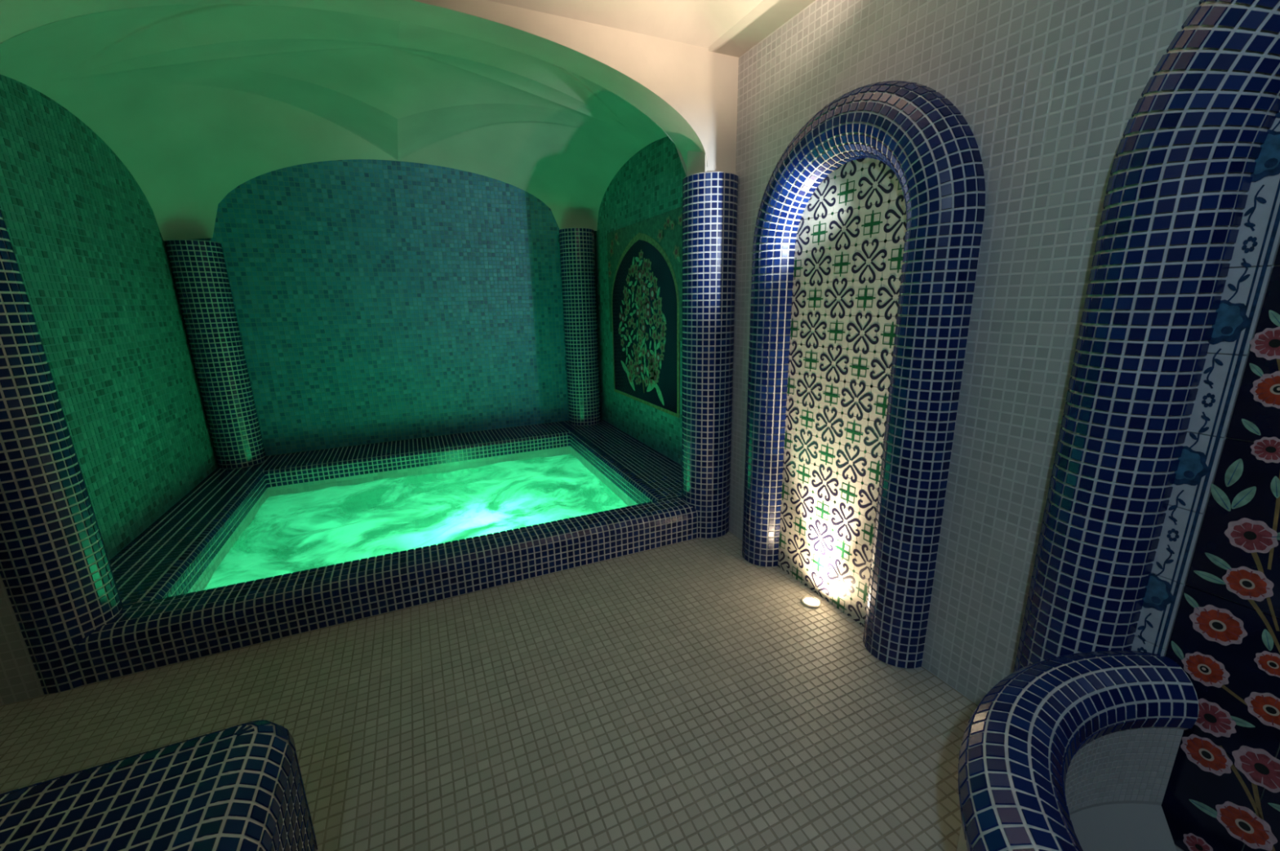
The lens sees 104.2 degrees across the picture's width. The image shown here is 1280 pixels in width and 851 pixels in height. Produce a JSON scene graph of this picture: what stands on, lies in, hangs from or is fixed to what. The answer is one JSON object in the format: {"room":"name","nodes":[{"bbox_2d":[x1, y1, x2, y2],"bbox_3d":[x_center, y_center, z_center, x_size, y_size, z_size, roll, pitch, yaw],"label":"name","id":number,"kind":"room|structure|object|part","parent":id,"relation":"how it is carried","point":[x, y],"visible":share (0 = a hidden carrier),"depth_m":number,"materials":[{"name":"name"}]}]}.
{"room":"spa","nodes":[
{"label":"spa","id":0,"kind":"room"},
{"bbox_2d":[0,74,217,606],"bbox_3d":[-3.125,-0.219,2.963,0.100,3.900,2.790,-7,15,-23],"label":"wall","id":1,"kind":"structure","parent":0,"point":[91,252],"depth_m":2.84,"materials":[{"name":"teal tile"}]},
{"bbox_2d":[0,0,706,240],"bbox_3d":[-1.515,-1.838,3.254,3.440,1.040,2.720,-7,15,-23],"label":"ceiling","id":2,"kind":"structure","parent":0,"point":[198,100],"depth_m":3.24,"materials":[{"name":"beige paint"}]},
{"bbox_2d":[0,0,738,706],"bbox_3d":[-1.520,-0.414,2.228,4.560,2.777,0.300,-7,15,-23],"label":"wall","id":3,"kind":"structure","parent":0,"point":[700,84],"depth_m":2.44,"materials":[{"name":"beige paint"}]},
{"bbox_2d":[184,159,568,456],"bbox_3d":[-2.073,-0.713,4.858,3.640,3.900,0.100,-7,15,-23],"label":"wall","id":4,"kind":"structure","parent":0,"point":[375,301],"depth_m":4.60,"materials":[{"name":"teal tile"}]},
{"bbox_2d":[0,531,1183,850],"bbox_3d":[-0.482,1.523,0.378,4.520,0.120,4.740,-7,15,-23],"label":"floor","id":5,"kind":"structure","parent":0,"point":[683,696],"depth_m":1.85,"materials":[{"name":"tile"}]},
{"bbox_2d":[0,206,123,694],"bbox_3d":[-2.429,-0.002,1.901,0.316,2.170,0.320,-7,15,-23],"label":"tiled column","id":6,"kind":"structure","parent":5,"relation":"on","point":[55,565],"depth_m":1.92,"materials":[{"name":"tile"}]},
{"bbox_2d":[0,720,317,850],"bbox_3d":[-1.760,1.221,0.498,2.274,0.458,1.146,-7,15,-23],"label":"bench","id":7,"kind":"object","parent":5,"relation":"on","point":[240,788],"visible":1,"depth_m":1.11,"materials":[{"name":"tile"}]},
{"bbox_2d":[71,418,699,686],"bbox_3d":[-1.462,0.960,3.954,3.441,1.172,2.721,-7,15,-23],"label":"pool","id":8,"kind":"object","parent":5,"relation":"in","point":[165,572],"visible":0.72,"depth_m":2.80,"materials":[{"name":"tile"}]},
{"bbox_2d":[164,240,266,469],"bbox_3d":[-3.403,-0.544,4.035,0.326,1.780,0.326,-7,15,-23],"label":"tiled column","id":9,"kind":"structure","parent":8,"relation":"on","point":[198,268],"depth_m":3.92,"materials":[{"name":"tile"}]},
{"bbox_2d":[204,454,627,590],"bbox_3d":[-1.471,0.651,3.735,2.570,0.040,1.982,-7,15,-23],"label":"pool water","id":10,"kind":"object","parent":8,"relation":"in","point":[291,533],"visible":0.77,"depth_m":3.72,"materials":[{"name":"green liquid"}]},
{"bbox_2d":[559,227,600,426],"bbox_3d":[-0.619,-1.000,5.232,0.350,1.980,0.346,-7,15,-23],"label":"tiled column","id":11,"kind":"structure","parent":8,"relation":"on","point":[577,255],"depth_m":5.08,"materials":[{"name":"tile"}]},
{"bbox_2d":[681,171,738,538],"bbox_3d":[0.420,-0.358,3.107,0.315,2.170,0.320,-7,15,-23],"label":"tiled column","id":12,"kind":"structure","parent":5,"relation":"on","point":[709,199],"depth_m":2.95,"materials":[{"name":"tile"}]},
{"bbox_2d":[800,595,821,608],"bbox_3d":[0.865,0.895,2.521,0.096,0.014,0.096,-7,15,-23],"label":"uplight","id":13,"kind":"object","parent":5,"relation":"on","point":[808,602],"visible":1,"depth_m":2.51,"materials":[{"name":"white glass"}]},
{"bbox_2d":[956,650,1199,850],"bbox_3d":[1.199,1.064,0.740,1.129,0.532,1.455,-7,15,-23],"label":"basin","id":14,"kind":"object","parent":5,"relation":"on","point":[1077,752],"visible":1,"depth_m":1.27,"materials":[{"name":"tile"}]},
{"bbox_3d":[1.236,1.116,0.769,0.871,0.355,1.120,-7,15,-23],"label":"bowl","id":15,"kind":"part","parent":14,"relation":"part of","materials":[{"name":"grey tile"}]},
{"bbox_2d":[488,0,763,48],"bbox_3d":[-0.633,-1.366,-0.413,4.292,0.360,4.700,-7,15,-23],"label":"ceiling","id":16,"kind":"structure","parent":0,"point":[700,23],"depth_m":2.33,"materials":[{"name":"beige paint"}]},
{"bbox_2d":[593,136,686,499],"bbox_3d":[0.101,-0.630,4.361,0.100,3.900,2.820,-7,15,-23],"label":"wall","id":17,"kind":"structure","parent":0,"point":[649,184],"depth_m":4.38,"materials":[{"name":"teal tile"}]},
{"bbox_2d":[606,206,682,417],"bbox_3d":[0.007,-0.953,4.341,0.012,1.540,1.520,-7,15,-23],"label":"mural","id":18,"kind":"object","parent":17,"relation":"attached to","point":[645,257],"visible":1,"depth_m":4.20,"materials":[{"name":"green tile"}]},
{"bbox_3d":[-0.271,-1.669,4.751,0.001,0.100,0.096,-7,-26,-23],"label":"flower","id":19,"kind":"part","parent":18,"relation":"part of","materials":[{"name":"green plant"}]},
{"bbox_3d":[-0.218,-1.747,4.609,0.001,0.090,0.093,-7,48,-23],"label":"flower","id":20,"kind":"part","parent":18,"relation":"part of","materials":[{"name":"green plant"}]},
{"bbox_3d":[-0.137,-1.231,4.575,0.001,0.106,0.102,-7,15,-23],"label":"flower","id":21,"kind":"part","parent":18,"relation":"part of","materials":[{"name":"green plant"}]},
{"bbox_3d":[-0.130,-1.163,4.578,0.001,0.093,0.090,-7,-20,-23],"label":"flower","id":22,"kind":"part","parent":18,"relation":"part of","materials":[{"name":"green tile"}]},
{"bbox_3d":[-0.107,-1.310,4.483,0.001,0.089,0.085,-7,55,-23],"label":"flower","id":23,"kind":"part","parent":18,"relation":"part of","materials":[{"name":"green tile"}]},
{"bbox_3d":[-0.110,-1.074,4.558,0.001,0.103,0.107,-7,6,-23],"label":"flower","id":24,"kind":"part","parent":18,"relation":"part of","materials":[{"name":"green plant"}]},
{"bbox_3d":[-0.093,-0.451,4.703,0.001,0.095,0.099,-7,6,-23],"label":"flower","id":25,"kind":"part","parent":18,"relation":"part of","materials":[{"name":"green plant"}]},
{"bbox_3d":[-0.084,-0.577,4.646,0.001,0.109,0.113,-7,38,-23],"label":"flower","id":26,"kind":"part","parent":18,"relation":"part of","materials":[{"name":"green plant"}]},
{"bbox_3d":[-0.081,-0.506,4.659,0.001,0.111,0.106,-7,56,-23],"label":"flower","id":27,"kind":"part","parent":18,"relation":"part of","materials":[{"name":"tile"}]},
{"bbox_3d":[-0.072,-0.946,4.509,0.001,0.084,0.088,-7,46,-23],"label":"flower","id":28,"kind":"part","parent":18,"relation":"part of","materials":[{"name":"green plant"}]},
{"bbox_3d":[-0.066,-1.366,4.372,0.001,0.108,0.112,-7,-26,-23],"label":"flower","id":29,"kind":"part","parent":18,"relation":"part of","materials":[{"name":"tile"}]},
{"bbox_3d":[-0.064,-1.219,4.410,0.001,0.072,0.075,-7,-4,-23],"label":"flower","id":30,"kind":"part","parent":18,"relation":"part of","materials":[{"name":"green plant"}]},
{"bbox_3d":[-0.046,-0.531,4.572,0.001,0.096,0.099,-7,-19,-23],"label":"flower","id":31,"kind":"part","parent":18,"relation":"part of","materials":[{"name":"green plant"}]},
{"bbox_3d":[-0.039,-0.659,4.519,0.001,0.098,0.095,-7,13,-23],"label":"flower","id":32,"kind":"part","parent":18,"relation":"part of","materials":[{"name":"green tile"}]},
{"bbox_3d":[-0.034,-1.365,4.301,0.001,0.100,0.104,-7,21,-23],"label":"flower","id":33,"kind":"part","parent":18,"relation":"part of","materials":[{"name":"green plant"}]},
{"bbox_3d":[-0.030,-0.597,4.516,0.001,0.113,0.108,-7,20,-23],"label":"flower","id":34,"kind":"part","parent":18,"relation":"part of","materials":[{"name":"green tile"}]},
{"bbox_3d":[-0.025,-1.101,4.357,0.001,0.106,0.110,-7,22,-23],"label":"flower","id":35,"kind":"part","parent":18,"relation":"part of","materials":[{"name":"green plant"}]},
{"bbox_3d":[-0.023,-0.509,4.526,0.001,0.097,0.112,-7,-10,-23],"label":"flower","id":36,"kind":"part","parent":18,"relation":"part of","materials":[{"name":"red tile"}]},
{"bbox_3d":[-0.019,-0.988,4.376,0.001,0.072,0.083,-7,15,-23],"label":"flower","id":37,"kind":"part","parent":18,"relation":"part of","materials":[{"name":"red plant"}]},
{"bbox_3d":[-0.007,-0.827,4.396,0.001,0.083,0.080,-7,-12,-23],"label":"flower","id":38,"kind":"part","parent":18,"relation":"part of","materials":[{"name":"green plant"}]},
{"bbox_3d":[-0.009,-0.684,4.444,0.001,0.095,0.091,-7,48,-23],"label":"flower","id":39,"kind":"part","parent":18,"relation":"part of","materials":[{"name":"green plant"}]},
{"bbox_3d":[-0.011,-1.164,4.307,0.001,0.109,0.105,-7,6,-23],"label":"flower","id":40,"kind":"part","parent":18,"relation":"part of","materials":[{"name":"green plant"}]},
{"bbox_3d":[-0.007,-0.413,4.518,0.001,0.094,0.098,-7,14,-23],"label":"flower","id":41,"kind":"part","parent":18,"relation":"part of","materials":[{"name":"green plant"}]},
{"bbox_3d":[-0.002,-1.281,4.251,0.001,0.117,0.102,-7,29,-23],"label":"flower","id":42,"kind":"part","parent":18,"relation":"part of","materials":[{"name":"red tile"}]},
{"bbox_3d":[0.004,-0.745,4.396,0.001,0.081,0.084,-7,-4,-23],"label":"flower","id":43,"kind":"part","parent":18,"relation":"part of","materials":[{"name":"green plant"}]},
{"bbox_3d":[0.009,-1.054,4.294,0.001,0.108,0.112,-7,15,-23],"label":"flower","id":44,"kind":"part","parent":18,"relation":"part of","materials":[{"name":"green tile"}]},
{"bbox_3d":[0.009,-0.882,4.347,0.001,1.203,0.100,-7,15,-23],"label":"stem","id":45,"kind":"part","parent":18,"relation":"part of","materials":[{"name":"green tile"}]},
{"bbox_3d":[0.012,-1.432,4.176,0.001,0.076,0.079,-7,-20,-23],"label":"flower","id":46,"kind":"part","parent":18,"relation":"part of","materials":[{"name":"tile"}]},
{"bbox_3d":[0.014,-1.213,4.235,0.001,0.082,0.085,-7,-27,-23],"label":"flower","id":47,"kind":"part","parent":18,"relation":"part of","materials":[{"name":"green plant"}]},
{"bbox_3d":[0.017,-0.512,4.435,0.001,0.084,0.073,-7,-12,-23],"label":"flower","id":48,"kind":"part","parent":18,"relation":"part of","materials":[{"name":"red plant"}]},
{"bbox_3d":[0.021,-0.787,4.345,0.001,0.082,0.079,-7,38,-23],"label":"flower","id":49,"kind":"part","parent":18,"relation":"part of","materials":[{"name":"green plant"}]},
{"bbox_3d":[0.017,-0.913,4.315,0.001,0.092,0.095,-7,-19,-23],"label":"flower","id":50,"kind":"part","parent":18,"relation":"part of","materials":[{"name":"green plant"}]},
{"bbox_3d":[0.029,-1.290,4.178,0.001,0.103,0.099,-7,-18,-23],"label":"flower","id":51,"kind":"part","parent":18,"relation":"part of","materials":[{"name":"green tile"}]},
{"bbox_3d":[0.030,-0.845,4.308,0.001,0.109,0.095,-7,-18,-23],"label":"flower","id":52,"kind":"part","parent":18,"relation":"part of","materials":[{"name":"red tile"}]},
{"bbox_3d":[0.029,-0.640,4.370,0.001,0.102,0.098,-7,-21,-23],"label":"flower","id":53,"kind":"part","parent":18,"relation":"part of","materials":[{"name":"green tile"}]},
{"bbox_3d":[0.035,-1.162,4.202,0.001,0.107,0.092,-7,4,-23],"label":"flower","id":54,"kind":"part","parent":18,"relation":"part of","materials":[{"name":"red tile"}]},
{"bbox_3d":[0.034,-1.013,4.247,0.001,0.112,0.107,-7,22,-23],"label":"flower","id":55,"kind":"part","parent":18,"relation":"part of","materials":[{"name":"green tile"}]},
{"bbox_3d":[0.040,-0.946,4.255,0.001,0.094,0.090,-7,45,-23],"label":"flower","id":56,"kind":"part","parent":18,"relation":"part of","materials":[{"name":"green tile"}]},
{"bbox_3d":[0.045,-1.339,4.126,0.001,0.114,0.109,-7,-27,-23],"label":"flower","id":57,"kind":"part","parent":18,"relation":"part of","materials":[{"name":"green plant"}]},
{"bbox_3d":[0.055,-1.056,4.188,0.001,0.110,0.106,-7,12,-23],"label":"flower","id":58,"kind":"part","parent":18,"relation":"part of","materials":[{"name":"green tile"}]},
{"bbox_3d":[0.056,-0.388,4.381,0.001,0.103,0.099,-7,14,-23],"label":"flower","id":59,"kind":"part","parent":18,"relation":"part of","materials":[{"name":"green plant"}]},
{"bbox_3d":[0.059,-1.250,4.121,0.001,0.092,0.088,-7,53,-23],"label":"flower","id":60,"kind":"part","parent":18,"relation":"part of","materials":[{"name":"green tile"}]},
{"bbox_3d":[0.059,-1.111,4.161,0.001,0.081,0.084,-7,30,-23],"label":"flower","id":61,"kind":"part","parent":18,"relation":"part of","materials":[{"name":"green tile"}]},
{"bbox_3d":[0.072,-0.609,4.279,0.001,0.087,0.101,-7,21,-23],"label":"flower","id":62,"kind":"part","parent":18,"relation":"part of","materials":[{"name":"red tile"}]},
{"bbox_3d":[0.069,-0.944,4.189,0.001,0.100,0.087,-7,14,-23],"label":"flower","id":63,"kind":"part","parent":18,"relation":"part of","materials":[{"name":"red tile"}]},
{"bbox_3d":[0.067,-1.003,4.176,0.001,0.092,0.106,-7,-26,-23],"label":"flower","id":64,"kind":"part","parent":18,"relation":"part of","materials":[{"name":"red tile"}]},
{"bbox_3d":[0.072,-1.314,4.074,0.001,0.098,0.094,-7,30,-23],"label":"flower","id":65,"kind":"part","parent":18,"relation":"part of","materials":[{"name":"green plant"}]},
{"bbox_3d":[0.086,-0.494,4.283,0.001,0.107,0.103,-7,46,-23],"label":"flower","id":66,"kind":"part","parent":18,"relation":"part of","materials":[{"name":"green plant"}]},
{"bbox_3d":[0.090,-0.865,4.163,0.001,0.085,0.082,-7,31,-23],"label":"flower","id":67,"kind":"part","parent":18,"relation":"part of","materials":[{"name":"green plant"}]},
{"bbox_3d":[0.090,-1.204,4.063,0.001,0.106,0.102,-7,-2,-23],"label":"flower","id":68,"kind":"part","parent":18,"relation":"part of","materials":[{"name":"green tile"}]},
{"bbox_3d":[0.098,-0.380,4.289,0.001,0.096,0.092,-7,32,-23],"label":"flower","id":69,"kind":"part","parent":18,"relation":"part of","materials":[{"name":"green tile"}]},
{"bbox_3d":[0.103,-0.439,4.260,0.001,0.112,0.108,-7,38,-23],"label":"flower","id":70,"kind":"part","parent":18,"relation":"part of","materials":[{"name":"green plant"}]},
{"bbox_3d":[0.101,-1.079,4.075,0.001,0.117,0.101,-7,39,-23],"label":"flower","id":71,"kind":"part","parent":18,"relation":"part of","materials":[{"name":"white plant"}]},
{"bbox_3d":[0.111,-0.496,4.224,0.001,0.106,0.102,-7,37,-23],"label":"flower","id":72,"kind":"part","parent":18,"relation":"part of","materials":[{"name":"green plant"}]},
{"bbox_3d":[0.112,-0.550,4.207,0.001,0.116,0.111,-7,-28,-23],"label":"flower","id":73,"kind":"part","parent":18,"relation":"part of","materials":[{"name":"green tile"}]},
{"bbox_3d":[0.118,-0.748,4.134,0.001,0.114,0.110,-7,-1,-23],"label":"flower","id":74,"kind":"part","parent":18,"relation":"part of","materials":[{"name":"green plant"}]},
{"bbox_3d":[0.122,-1.158,4.005,0.001,0.084,0.087,-7,-28,-23],"label":"flower","id":75,"kind":"part","parent":18,"relation":"part of","materials":[{"name":"green tile"}]},
{"bbox_3d":[0.124,-0.881,4.082,0.001,0.105,0.102,-7,54,-23],"label":"flower","id":76,"kind":"part","parent":18,"relation":"part of","materials":[{"name":"green tile"}]},
{"bbox_3d":[0.129,-0.401,4.213,0.001,0.115,0.110,-7,5,-23],"label":"flower","id":77,"kind":"part","parent":18,"relation":"part of","materials":[{"name":"green plant"}]},
{"bbox_3d":[0.125,-0.985,4.049,0.001,0.097,0.093,-7,-3,-23],"label":"flower","id":78,"kind":"part","parent":18,"relation":"part of","materials":[{"name":"green tile"}]},
{"bbox_3d":[0.123,-1.102,4.020,0.001,0.093,0.090,-7,29,-23],"label":"flower","id":79,"kind":"part","parent":18,"relation":"part of","materials":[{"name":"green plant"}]},
{"bbox_3d":[0.138,-0.507,4.159,0.001,0.081,0.084,-7,39,-23],"label":"flower","id":80,"kind":"part","parent":18,"relation":"part of","materials":[{"name":"green plant"}]},
{"bbox_3d":[0.141,-0.823,4.059,0.001,0.074,0.072,-7,-28,-23],"label":"flower","id":81,"kind":"part","parent":18,"relation":"part of","materials":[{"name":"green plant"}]},
{"bbox_3d":[0.141,-0.439,4.173,0.001,0.105,0.109,-7,53,-23],"label":"flower","id":82,"kind":"part","parent":18,"relation":"part of","materials":[{"name":"green plant"}]},
{"bbox_3d":[0.151,-0.561,4.115,0.001,0.082,0.094,-7,47,-23],"label":"flower","id":83,"kind":"part","parent":18,"relation":"part of","materials":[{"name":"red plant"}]},
{"bbox_3d":[0.155,-0.713,4.061,0.001,0.083,0.086,-7,31,-23],"label":"flower","id":84,"kind":"part","parent":18,"relation":"part of","materials":[{"name":"green tile"}]},
{"bbox_3d":[0.152,-0.991,3.984,0.001,0.107,0.111,-7,-2,-23],"label":"flower","id":85,"kind":"part","parent":18,"relation":"part of","materials":[{"name":"green plant"}]},
{"bbox_3d":[0.159,-0.914,3.991,0.001,0.089,0.092,-7,47,-23],"label":"flower","id":86,"kind":"part","parent":18,"relation":"part of","materials":[{"name":"green plant"}]},
{"bbox_3d":[0.154,-1.471,3.841,0.001,0.095,0.098,-7,-9,-23],"label":"flower","id":87,"kind":"part","parent":18,"relation":"part of","materials":[{"name":"tile"}]},
{"bbox_3d":[0.162,-0.853,4.004,0.001,0.084,0.087,-7,5,-23],"label":"flower","id":88,"kind":"part","parent":18,"relation":"part of","materials":[{"name":"green tile"}]},
{"bbox_3d":[0.179,-0.564,4.050,0.001,0.068,0.070,-7,13,-23],"label":"flower","id":89,"kind":"part","parent":18,"relation":"part of","materials":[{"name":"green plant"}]},
{"bbox_3d":[0.180,-0.632,4.027,0.001,0.092,0.096,-7,-3,-23],"label":"flower","id":90,"kind":"part","parent":18,"relation":"part of","materials":[{"name":"green tile"}]},
{"bbox_3d":[0.183,-0.724,3.994,0.001,0.096,0.100,-7,54,-23],"label":"flower","id":91,"kind":"part","parent":18,"relation":"part of","materials":[{"name":"green plant"}]},
{"bbox_3d":[0.188,-0.786,3.964,0.001,0.102,0.106,-7,48,-23],"label":"flower","id":92,"kind":"part","parent":18,"relation":"part of","materials":[{"name":"green tile"}]},
{"bbox_3d":[0.210,-1.519,3.697,0.001,0.076,0.079,-7,39,-23],"label":"flower","id":93,"kind":"part","parent":18,"relation":"part of","materials":[{"name":"tile"}]},
{"bbox_3d":[0.238,-1.468,3.649,0.001,0.064,0.067,-7,23,-23],"label":"flower","id":94,"kind":"part","parent":18,"relation":"part of","materials":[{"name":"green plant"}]},
{"bbox_3d":[0.264,-1.271,3.648,0.001,0.100,0.097,-7,15,-23],"label":"flower","id":95,"kind":"part","parent":18,"relation":"part of","materials":[{"name":"tile"}]},
{"bbox_3d":[0.286,-1.460,3.543,0.001,0.083,0.080,-7,-18,-23],"label":"flower","id":96,"kind":"part","parent":18,"relation":"part of","materials":[{"name":"green plant"}]},
{"bbox_2d":[728,0,1279,850],"bbox_3d":[1.590,-0.155,0.957,0.137,2.777,4.760,-7,15,-23],"label":"wall","id":97,"kind":"structure","parent":0,"point":[1047,92],"depth_m":1.65,"materials":[{"name":"tile"}]},
{"bbox_2d":[707,0,815,57],"bbox_3d":[1.449,-1.526,0.560,0.308,0.120,4.760,-7,15,-23],"label":"trim","id":98,"kind":"structure","parent":97,"relation":"attached to","point":[768,15],"depth_m":2.36,"materials":[{"name":"beige paint"}]},
{"bbox_2d":[777,157,906,627],"bbox_3d":[0.904,-0.144,2.348,0.007,2.234,0.764,-7,15,-23],"label":"tile panel","id":99,"kind":"object","parent":97,"relation":"attached to","point":[834,437],"visible":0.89,"depth_m":2.29,"materials":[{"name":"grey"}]},
{"bbox_2d":[742,80,985,668],"bbox_3d":[0.852,-0.233,2.279,0.132,2.313,1.165,-7,15,-23],"label":"arch surround","id":100,"kind":"object","parent":97,"relation":"attached to","point":[933,153],"visible":1,"depth_m":1.91,"materials":[{"name":"tile"}]},
{"bbox_2d":[1013,0,1279,672],"bbox_3d":[1.544,0.029,0.776,0.133,2.510,1.520,-7,15,-23],"label":"arch surround","id":101,"kind":"object","parent":97,"relation":"attached to","point":[1179,183],"visible":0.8,"depth_m":1.24,"materials":[{"name":"tile"}]},
{"bbox_2d":[1130,111,1279,850],"bbox_3d":[1.603,0.099,0.821,0.008,2.349,1.140,-7,15,-23],"label":"mural","id":102,"kind":"object","parent":97,"relation":"attached to","point":[1228,651],"visible":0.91,"depth_m":1.23,"materials":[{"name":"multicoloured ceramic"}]},
{"bbox_3d":[1.505,1.137,1.342,0.001,0.062,0.062,-7,37,-23],"label":"flower","id":103,"kind":"part","parent":102,"relation":"part of","materials":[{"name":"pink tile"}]},
{"bbox_3d":[1.463,0.632,1.289,0.001,0.087,0.087,-7,18,-23],"label":"flower","id":104,"kind":"part","parent":102,"relation":"part of","materials":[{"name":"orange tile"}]},
{"bbox_3d":[1.485,0.865,1.308,0.001,0.097,0.093,-7,-25,-23],"label":"flower","id":105,"kind":"part","parent":102,"relation":"part of","materials":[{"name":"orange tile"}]},
{"bbox_3d":[1.478,0.758,1.292,0.001,0.095,0.094,-7,49,-23],"label":"flower","id":106,"kind":"part","parent":102,"relation":"part of","materials":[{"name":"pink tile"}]},
{"bbox_3d":[1.460,0.505,1.260,0.001,0.097,0.101,-7,-28,-23],"label":"flower","id":107,"kind":"part","parent":102,"relation":"part of","materials":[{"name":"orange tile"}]},
{"bbox_3d":[1.526,1.010,1.258,0.001,0.104,0.103,-7,22,-23],"label":"flower","id":108,"kind":"part","parent":102,"relation":"part of","materials":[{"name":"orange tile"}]},
{"bbox_3d":[1.468,0.382,1.204,0.001,0.083,0.082,-7,46,-23],"label":"flower","id":109,"kind":"part","parent":102,"relation":"part of","materials":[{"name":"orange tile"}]},
{"bbox_3d":[1.459,0.263,1.189,0.001,0.084,0.085,-7,31,-23],"label":"flower","id":110,"kind":"part","parent":102,"relation":"part of","materials":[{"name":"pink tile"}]},
{"bbox_3d":[1.522,0.839,1.217,0.001,0.101,0.102,-7,6,-23],"label":"flower","id":111,"kind":"part","parent":102,"relation":"part of","materials":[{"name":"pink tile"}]},
{"bbox_3d":[1.512,0.684,1.192,0.001,0.085,0.084,-7,-9,-23],"label":"flower","id":112,"kind":"part","parent":102,"relation":"part of","materials":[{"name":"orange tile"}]},
{"bbox_3d":[1.443,-0.081,1.125,0.001,0.085,0.086,-7,3,-23],"label":"flower","id":113,"kind":"part","parent":102,"relation":"part of","materials":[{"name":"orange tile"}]},
{"bbox_3d":[1.431,-0.185,1.123,0.001,0.076,0.075,-7,-13,-23],"label":"flower","id":114,"kind":"part","parent":102,"relation":"part of","materials":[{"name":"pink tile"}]},
{"bbox_3d":[1.452,0.056,1.146,0.001,0.062,0.063,-7,15,-23],"label":"flower","id":115,"kind":"part","parent":102,"relation":"part of","materials":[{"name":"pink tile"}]},
{"bbox_3d":[1.502,0.567,1.181,0.001,0.058,0.061,-7,34,-23],"label":"flower","id":116,"kind":"part","parent":102,"relation":"part of","materials":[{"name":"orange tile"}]}
]}

